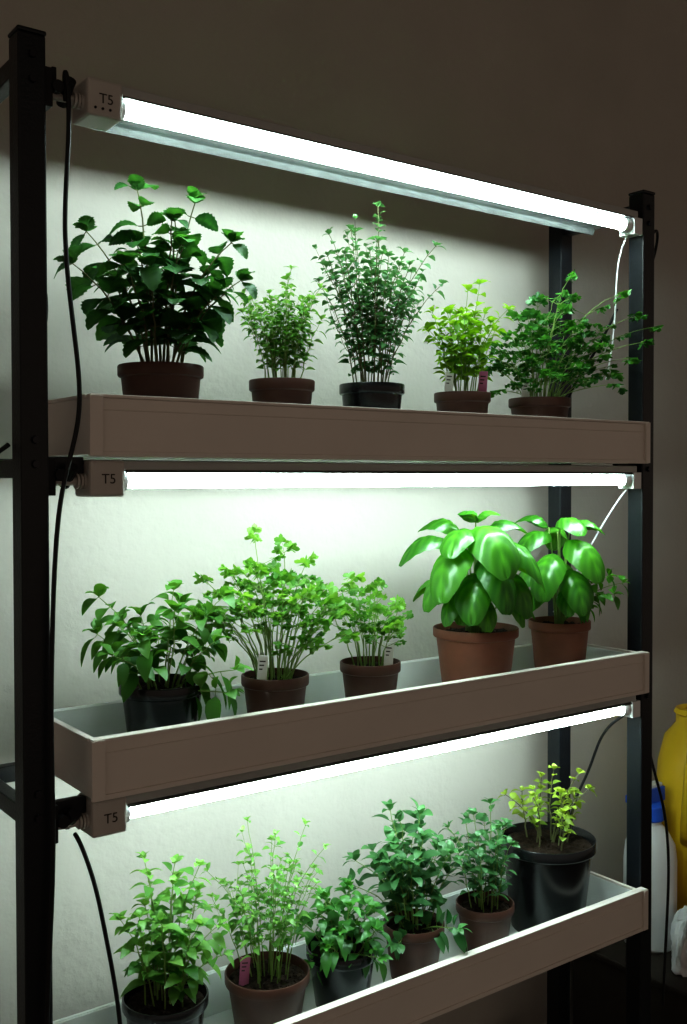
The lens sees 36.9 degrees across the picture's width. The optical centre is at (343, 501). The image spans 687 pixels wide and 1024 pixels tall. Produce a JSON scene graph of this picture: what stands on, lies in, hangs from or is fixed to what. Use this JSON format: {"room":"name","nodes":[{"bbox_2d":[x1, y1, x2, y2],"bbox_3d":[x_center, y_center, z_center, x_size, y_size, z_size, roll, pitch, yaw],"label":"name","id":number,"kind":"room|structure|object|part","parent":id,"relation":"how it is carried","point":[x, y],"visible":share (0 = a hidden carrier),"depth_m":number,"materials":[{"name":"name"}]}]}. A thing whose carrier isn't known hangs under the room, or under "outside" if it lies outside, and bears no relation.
{"room":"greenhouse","nodes":[
{"label":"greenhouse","id":0,"kind":"room"},
{"bbox_2d":[117,361,203,398],"bbox_3d":[-0.261,-0.130,1.473,0.122,0.126,0.122,-1,1,-36],"label":"pot","id":1,"kind":"object","parent":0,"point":[177,379],"depth_m":1.42,"materials":[{"name":"brown ceramic"}]},
{"bbox_2d":[249,377,314,403],"bbox_3d":[-0.095,-0.129,1.595,0.102,0.117,0.102,-1,1,-36],"label":"pot","id":2,"kind":"object","parent":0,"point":[294,390],"depth_m":1.55,"materials":[{"name":"brown ceramic"}]},
{"bbox_2d":[0,0,686,1023],"bbox_3d":[0.803,-0.221,2.607,7.500,2.900,0.100,-1,1,-36],"label":"wall","id":3,"kind":"structure","parent":0,"point":[587,99],"depth_m":1.95,"materials":[{"name":"paint"}]},
{"bbox_2d":[340,656,400,697],"bbox_3d":[0.044,0.315,1.708,0.101,0.101,0.101,-1,1,-36],"label":"pot","id":4,"kind":"object","parent":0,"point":[362,675],"depth_m":1.67,"materials":[{"name":"brown plastic"}]},
{"bbox_2d":[434,391,490,412],"bbox_3d":[0.210,-0.134,1.821,0.100,0.116,0.100,-1,1,-36],"label":"pot","id":5,"kind":"object","parent":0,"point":[451,401],"depth_m":1.78,"materials":[{"name":"brown ceramic"}]},
{"bbox_2d":[433,622,518,681],"bbox_3d":[0.237,0.293,1.850,0.153,0.137,0.153,-1,1,-36],"label":"pot","id":6,"kind":"object","parent":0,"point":[464,651],"depth_m":1.79,"materials":[{"name":"ceramic"}]},
{"bbox_2d":[508,396,570,417],"bbox_3d":[0.369,-0.136,1.939,0.116,0.115,0.116,-1,1,-36],"label":"pot","id":7,"kind":"object","parent":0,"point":[548,406],"depth_m":1.89,"materials":[{"name":"brown ceramic"}]},
{"bbox_2d":[528,616,590,667],"bbox_3d":[0.416,0.293,1.982,0.118,0.131,0.118,-1,1,-36],"label":"pot","id":8,"kind":"object","parent":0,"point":[555,639],"depth_m":1.94,"materials":[{"name":"ceramic"}]},
{"bbox_3d":[1.969,1.310,1.067,7.500,0.100,3.810,-1,1,-36],"label":"floor","id":9,"kind":"structure","parent":0,"visible":0},
{"bbox_2d":[0,24,654,1023],"bbox_3d":[0.033,0.330,1.727,1.243,1.837,0.248,-1,1,-36],"label":"metal shelving rack","id":10,"kind":"object","parent":9,"relation":"on","point":[22,77],"visible":0.52,"depth_m":1.28,"materials":[{"name":"metal"}]},
{"bbox_2d":[0,443,9,452],"bbox_3d":[-0.521,-0.054,1.315,0.220,0.040,0.018,0,1,20],"label":"power cable","id":11,"kind":"object","parent":10,"relation":"attached to","point":[7,445],"visible":1,"depth_m":1.28,"materials":[{"name":"black rubber"}]},
{"bbox_3d":[-0.389,0.340,1.288,0.043,1.837,0.043,-1,1,-36],"label":"post","id":12,"kind":"part","parent":10,"relation":"part of","materials":[{"name":"black metal"}]},
{"bbox_2d":[45,66,641,238],"bbox_3d":[0.074,-0.524,1.651,1.164,0.055,0.106,-1,1,-36],"label":"light","id":13,"kind":"object","parent":10,"relation":"attached to","point":[99,105],"visible":0.95,"depth_m":1.55,"materials":[{"name":"plastic"}]},
{"bbox_2d":[45,70,81,1023],"bbox_3d":[-0.355,0.211,1.281,0.056,1.496,0.033,-1,1,-36],"label":"power cable","id":14,"kind":"object","parent":13,"relation":"hanging from","point":[67,90],"visible":1,"depth_m":1.27,"materials":[{"name":"black rubber"}]},
{"bbox_2d":[605,237,627,379],"bbox_3d":[0.532,-0.374,1.999,0.011,0.273,0.053,-1,1,-33],"label":"cable","id":15,"kind":"object","parent":13,"relation":"hanging from","point":[626,237],"visible":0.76,"depth_m":2.00,"materials":[{"name":"plastic"}]},
{"bbox_2d":[48,457,640,496],"bbox_3d":[0.075,-0.039,1.662,1.164,0.050,0.106,-1,1,-36],"label":"light","id":16,"kind":"object","parent":10,"relation":"attached to","point":[100,478],"visible":0.95,"depth_m":1.52,"materials":[{"name":"plastic"}]},
{"bbox_2d":[553,489,626,611],"bbox_3d":[0.488,0.099,2.031,0.146,0.247,0.026,1,1,29],"label":"cable","id":17,"kind":"object","parent":16,"relation":"hanging from","point":[624,492],"visible":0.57,"depth_m":2.02,"materials":[{"name":"plastic"}]},
{"bbox_2d":[55,695,639,843],"bbox_3d":[0.075,0.399,1.671,1.164,0.050,0.106,-1,1,-36],"label":"light","id":18,"kind":"object","parent":10,"relation":"attached to","point":[107,817],"visible":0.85,"depth_m":1.52,"materials":[{"name":"plastic"}]},
{"bbox_2d":[73,832,121,1023],"bbox_3d":[-0.311,0.838,1.306,0.066,0.834,0.030,0,1,3],"label":"power cable","id":19,"kind":"object","parent":18,"relation":"hanging from","point":[76,836],"visible":1,"depth_m":1.31,"materials":[{"name":"black rubber"}]},
{"bbox_2d":[569,716,624,824],"bbox_3d":[0.511,0.560,2.056,0.136,0.303,0.039,1,2,45],"label":"power cable","id":20,"kind":"object","parent":18,"relation":"hanging from","point":[619,717],"visible":0.77,"depth_m":2.08,"materials":[{"name":"black rubber"}]},
{"bbox_2d":[48,393,650,463],"bbox_3d":[0.068,-0.106,1.712,1.121,0.080,0.220,-1,1,-36],"label":"tray","id":21,"kind":"object","parent":10,"relation":"attached to","point":[111,425],"visible":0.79,"depth_m":1.51,"materials":[{"name":"plastic"}]},
{"bbox_2d":[53,174,257,398],"bbox_3d":[-0.258,-0.264,1.461,0.265,0.394,0.200,-1,1,-36],"label":"potted mint","id":22,"kind":"object","parent":21,"relation":"on","point":[151,284],"visible":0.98,"depth_m":1.45,"materials":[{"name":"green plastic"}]},
{"bbox_2d":[235,265,329,403],"bbox_3d":[-0.095,-0.218,1.594,0.134,0.295,0.135,1,1,34],"label":"potted thyme","id":23,"kind":"object","parent":21,"relation":"in","point":[283,389],"visible":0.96,"depth_m":1.57,"materials":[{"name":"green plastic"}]},
{"bbox_2d":[50,454,559,463],"bbox_3d":[0.057,-0.105,1.711,1.099,0.073,0.208,-1,1,-36],"label":"basin","id":24,"kind":"object","parent":21,"relation":"in","point":[471,458],"depth_m":1.58,"materials":[{"name":"plastic"}]},
{"bbox_2d":[310,201,446,408],"bbox_3d":[0.051,-0.283,1.690,0.210,0.421,0.178,-1,1,-36],"label":"potted oregano","id":25,"kind":"object","parent":21,"relation":"on","point":[382,394],"visible":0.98,"depth_m":1.68,"materials":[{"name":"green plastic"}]},
{"bbox_2d":[339,382,404,408],"bbox_3d":[0.047,-0.133,1.701,0.108,0.120,0.108,-1,1,-36],"label":"pot","id":26,"kind":"object","parent":25,"relation":"on","point":[354,394],"depth_m":1.66,"materials":[{"name":"black plastic"}]},
{"bbox_2d":[418,279,514,412],"bbox_3d":[0.217,-0.234,1.827,0.161,0.317,0.138,-1,1,-36],"label":"potted marjoram","id":27,"kind":"object","parent":21,"relation":"on","point":[449,400],"visible":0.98,"depth_m":1.80,"materials":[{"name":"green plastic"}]},
{"bbox_2d":[478,269,663,417],"bbox_3d":[0.402,-0.258,1.943,0.317,0.359,0.275,-1,1,-36],"label":"potted coriander","id":28,"kind":"object","parent":21,"relation":"on","point":[548,406],"visible":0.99,"depth_m":1.91,"materials":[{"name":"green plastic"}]},
{"bbox_2d":[568,309,617,397],"bbox_3d":[0.483,-0.234,2.051,0.125,0.292,0.017,0,1,20],"label":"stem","id":29,"kind":"object","parent":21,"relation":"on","point":[612,317],"visible":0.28,"depth_m":2.04,"materials":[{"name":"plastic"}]},
{"bbox_2d":[53,871,647,1023],"bbox_3d":[0.069,0.788,1.730,1.121,0.080,0.220,-1,1,-36],"label":"tray","id":30,"kind":"object","parent":10,"relation":"attached to","point":[614,911],"visible":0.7,"depth_m":1.74,"materials":[{"name":"plastic"}]},
{"bbox_2d":[109,851,233,1023],"bbox_3d":[-0.253,0.666,1.500,0.173,0.321,0.149,0,1,-13],"label":"potted plant","id":31,"kind":"object","parent":30,"relation":"on","point":[163,992],"visible":1,"depth_m":1.47,"materials":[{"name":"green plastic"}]},
{"bbox_2d":[122,974,208,1023],"bbox_3d":[-0.258,0.770,1.493,0.124,0.113,0.124,-1,1,-36],"label":"pot","id":32,"kind":"object","parent":31,"relation":"on","point":[139,1005],"depth_m":1.47,"materials":[{"name":"black plastic"}]},
{"bbox_2d":[201,816,330,1023],"bbox_3d":[-0.119,0.654,1.602,0.207,0.339,0.162,-1,1,-36],"label":"potted plant","id":33,"kind":"object","parent":30,"relation":"in","point":[264,987],"visible":0.99,"depth_m":1.57,"materials":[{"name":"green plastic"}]},
{"bbox_2d":[225,951,309,1023],"bbox_3d":[-0.118,0.775,1.597,0.132,0.098,0.132,-1,1,-36],"label":"pot","id":34,"kind":"object","parent":33,"relation":"on","point":[269,995],"depth_m":1.56,"materials":[{"name":"brown ceramic"}]},
{"bbox_2d":[294,877,392,1006],"bbox_3d":[-0.008,0.721,1.681,0.154,0.203,0.169,0,1,-18],"label":"potted plant","id":35,"kind":"object","parent":30,"relation":"on","point":[341,957],"visible":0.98,"depth_m":1.65,"materials":[{"name":"green plant"}]},
{"bbox_2d":[306,930,376,1006],"bbox_3d":[-0.003,0.773,1.682,0.116,0.098,0.116,-1,1,-36],"label":"pot","id":36,"kind":"object","parent":35,"relation":"on","point":[350,973],"depth_m":1.64,"materials":[{"name":"black plastic"}]},
{"bbox_2d":[339,797,471,978],"bbox_3d":[0.125,0.667,1.760,0.213,0.306,0.193,1,2,38],"label":"potted plant","id":37,"kind":"object","parent":30,"relation":"in","point":[417,936],"visible":0.98,"depth_m":1.75,"materials":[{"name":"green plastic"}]},
{"bbox_2d":[383,908,444,978],"bbox_3d":[0.121,0.771,1.773,0.106,0.098,0.106,-1,1,-36],"label":"pot","id":38,"kind":"object","parent":37,"relation":"on","point":[422,938],"depth_m":1.74,"materials":[{"name":"brown ceramic"}]},
{"bbox_2d":[438,797,519,951],"bbox_3d":[0.259,0.677,1.869,0.140,0.280,0.140,1,1,34],"label":"potted plant","id":39,"kind":"object","parent":30,"relation":"in","point":[487,913],"visible":0.98,"depth_m":1.85,"materials":[{"name":"green plant"}]},
{"bbox_2d":[456,890,514,951],"bbox_3d":[0.258,0.772,1.874,0.106,0.090,0.106,-1,1,-36],"label":"pot","id":40,"kind":"object","parent":39,"relation":"on","point":[489,919],"depth_m":1.84,"materials":[{"name":"brown plastic"}]},
{"bbox_2d":[497,763,596,931],"bbox_3d":[0.391,0.660,1.974,0.184,0.310,0.184,-1,1,-36],"label":"potted plant","id":41,"kind":"object","parent":30,"relation":"on","point":[552,868],"visible":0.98,"depth_m":1.93,"materials":[{"name":"black plastic"}]},
{"bbox_2d":[501,821,596,931],"bbox_3d":[0.391,0.729,1.976,0.184,0.172,0.184,-1,1,-36],"label":"pot","id":42,"kind":"object","parent":41,"relation":"on","point":[551,881],"depth_m":1.92,"materials":[{"name":"black plastic"}]},
{"bbox_2d":[54,644,648,802],"bbox_3d":[0.068,0.332,1.721,1.121,0.080,0.220,-1,1,-36],"label":"tray","id":43,"kind":"object","parent":10,"relation":"attached to","point":[95,754],"visible":0.77,"depth_m":1.54,"materials":[{"name":"plastic"}]},
{"bbox_2d":[80,579,253,731],"bbox_3d":[-0.262,0.243,1.470,0.222,0.256,0.225,-1,1,-36],"label":"potted plant","id":44,"kind":"object","parent":43,"relation":"on","point":[150,700],"visible":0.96,"depth_m":1.45,"materials":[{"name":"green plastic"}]},
{"bbox_2d":[119,674,200,731],"bbox_3d":[-0.261,0.315,1.482,0.122,0.112,0.122,-1,1,-36],"label":"pot","id":45,"kind":"object","parent":44,"relation":"on","point":[160,702],"depth_m":1.44,"materials":[{"name":"black plastic"}]},
{"bbox_2d":[181,523,365,712],"bbox_3d":[-0.114,0.201,1.597,0.273,0.334,0.204,-1,1,-22],"label":"parsley","id":46,"kind":"object","parent":43,"relation":"in","point":[265,688],"visible":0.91,"depth_m":1.57,"materials":[{"name":"green plant"}]},
{"bbox_2d":[241,668,308,712],"bbox_3d":[-0.106,0.317,1.597,0.105,0.101,0.105,-1,1,-36],"label":"pot","id":47,"kind":"object","parent":46,"relation":"on","point":[269,688],"depth_m":1.56,"materials":[{"name":"brown plastic"}]},
{"bbox_2d":[54,644,624,736],"bbox_3d":[0.057,0.333,1.720,1.099,0.073,0.208,-1,1,-36],"label":"basin","id":48,"kind":"object","parent":43,"relation":"in","point":[421,704],"depth_m":1.66,"materials":[{"name":"plastic"}]},
{"bbox_2d":[321,577,413,697],"bbox_3d":[0.051,0.245,1.704,0.172,0.241,0.148,-1,1,-36],"label":"parsley","id":49,"kind":"object","parent":43,"relation":"in","point":[362,675],"visible":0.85,"depth_m":1.68,"materials":[{"name":"green plant"}]},
{"bbox_2d":[399,511,544,681],"bbox_3d":[0.231,0.189,1.835,0.226,0.346,0.219,-1,1,-36],"label":"basil","id":50,"kind":"object","parent":43,"relation":"in","point":[475,644],"visible":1,"depth_m":1.78,"materials":[{"name":"plant"}]},
{"bbox_2d":[515,515,629,667],"bbox_3d":[0.431,0.192,1.977,0.224,0.333,0.175,-1,1,-36],"label":"basil","id":51,"kind":"object","parent":43,"relation":"in","point":[560,638],"visible":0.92,"depth_m":1.93,"materials":[{"name":"plant"}]},
{"bbox_3d":[0.454,0.320,2.167,0.043,1.837,0.043,-1,1,-36],"label":"post","id":52,"kind":"part","parent":10,"relation":"part of","materials":[{"name":"black metal"}]},
{"bbox_3d":[0.576,0.324,2.002,0.043,1.837,0.043,-1,1,-36],"label":"post","id":53,"kind":"part","parent":10,"relation":"part of","materials":[{"name":"black metal"}]},
{"bbox_2d":[654,229,658,259],"bbox_3d":[0.607,-0.504,2.014,0.018,0.053,0.052,1,1,28],"label":"power cable","id":54,"kind":"object","parent":10,"relation":"attached to","point":[656,230],"visible":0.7,"depth_m":2.02,"materials":[{"name":"black rubber"}]},
{"bbox_2d":[652,758,669,1004],"bbox_3d":[0.622,0.245,2.053,0.060,1.492,0.069,1,1,30],"label":"power cable","id":55,"kind":"object","parent":10,"relation":"attached to","point":[653,766],"visible":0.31,"depth_m":2.06,"materials":[{"name":"black rubber"}]},
{"bbox_3d":[0.866,1.109,2.369,0.636,0.250,0.356,-1,1,-36],"label":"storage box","id":56,"kind":"object","parent":9,"relation":"on","visible":0},
{"bbox_2d":[623,781,676,953],"bbox_3d":[0.682,0.807,2.295,0.118,0.358,0.118,0,1,8],"label":"spray bottle","id":57,"kind":"object","parent":56,"relation":"on","point":[659,849],"visible":0.26,"depth_m":2.25,"materials":[{"name":"white plastic"}]},
{"bbox_2d":[657,704,686,910],"bbox_3d":[0.826,0.732,2.376,0.190,0.505,0.223,0,1,-9],"label":"jug","id":58,"kind":"object","parent":56,"relation":"on","point":[672,758],"visible":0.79,"depth_m":2.33,"materials":[{"name":"plastic"}]},
{"bbox_3d":[0.772,0.642,2.298,0.042,0.257,0.097,1,1,27],"label":"handle","id":59,"kind":"part","parent":58,"relation":"part of","materials":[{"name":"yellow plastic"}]},
{"bbox_2d":[670,905,686,976],"bbox_3d":[0.767,0.923,2.192,0.186,0.129,0.128,-1,1,-36],"label":"plastic bag","id":60,"kind":"object","parent":56,"relation":"on","point":[678,932],"visible":1,"depth_m":2.15,"materials":[{"name":"white plastic"}]}
]}

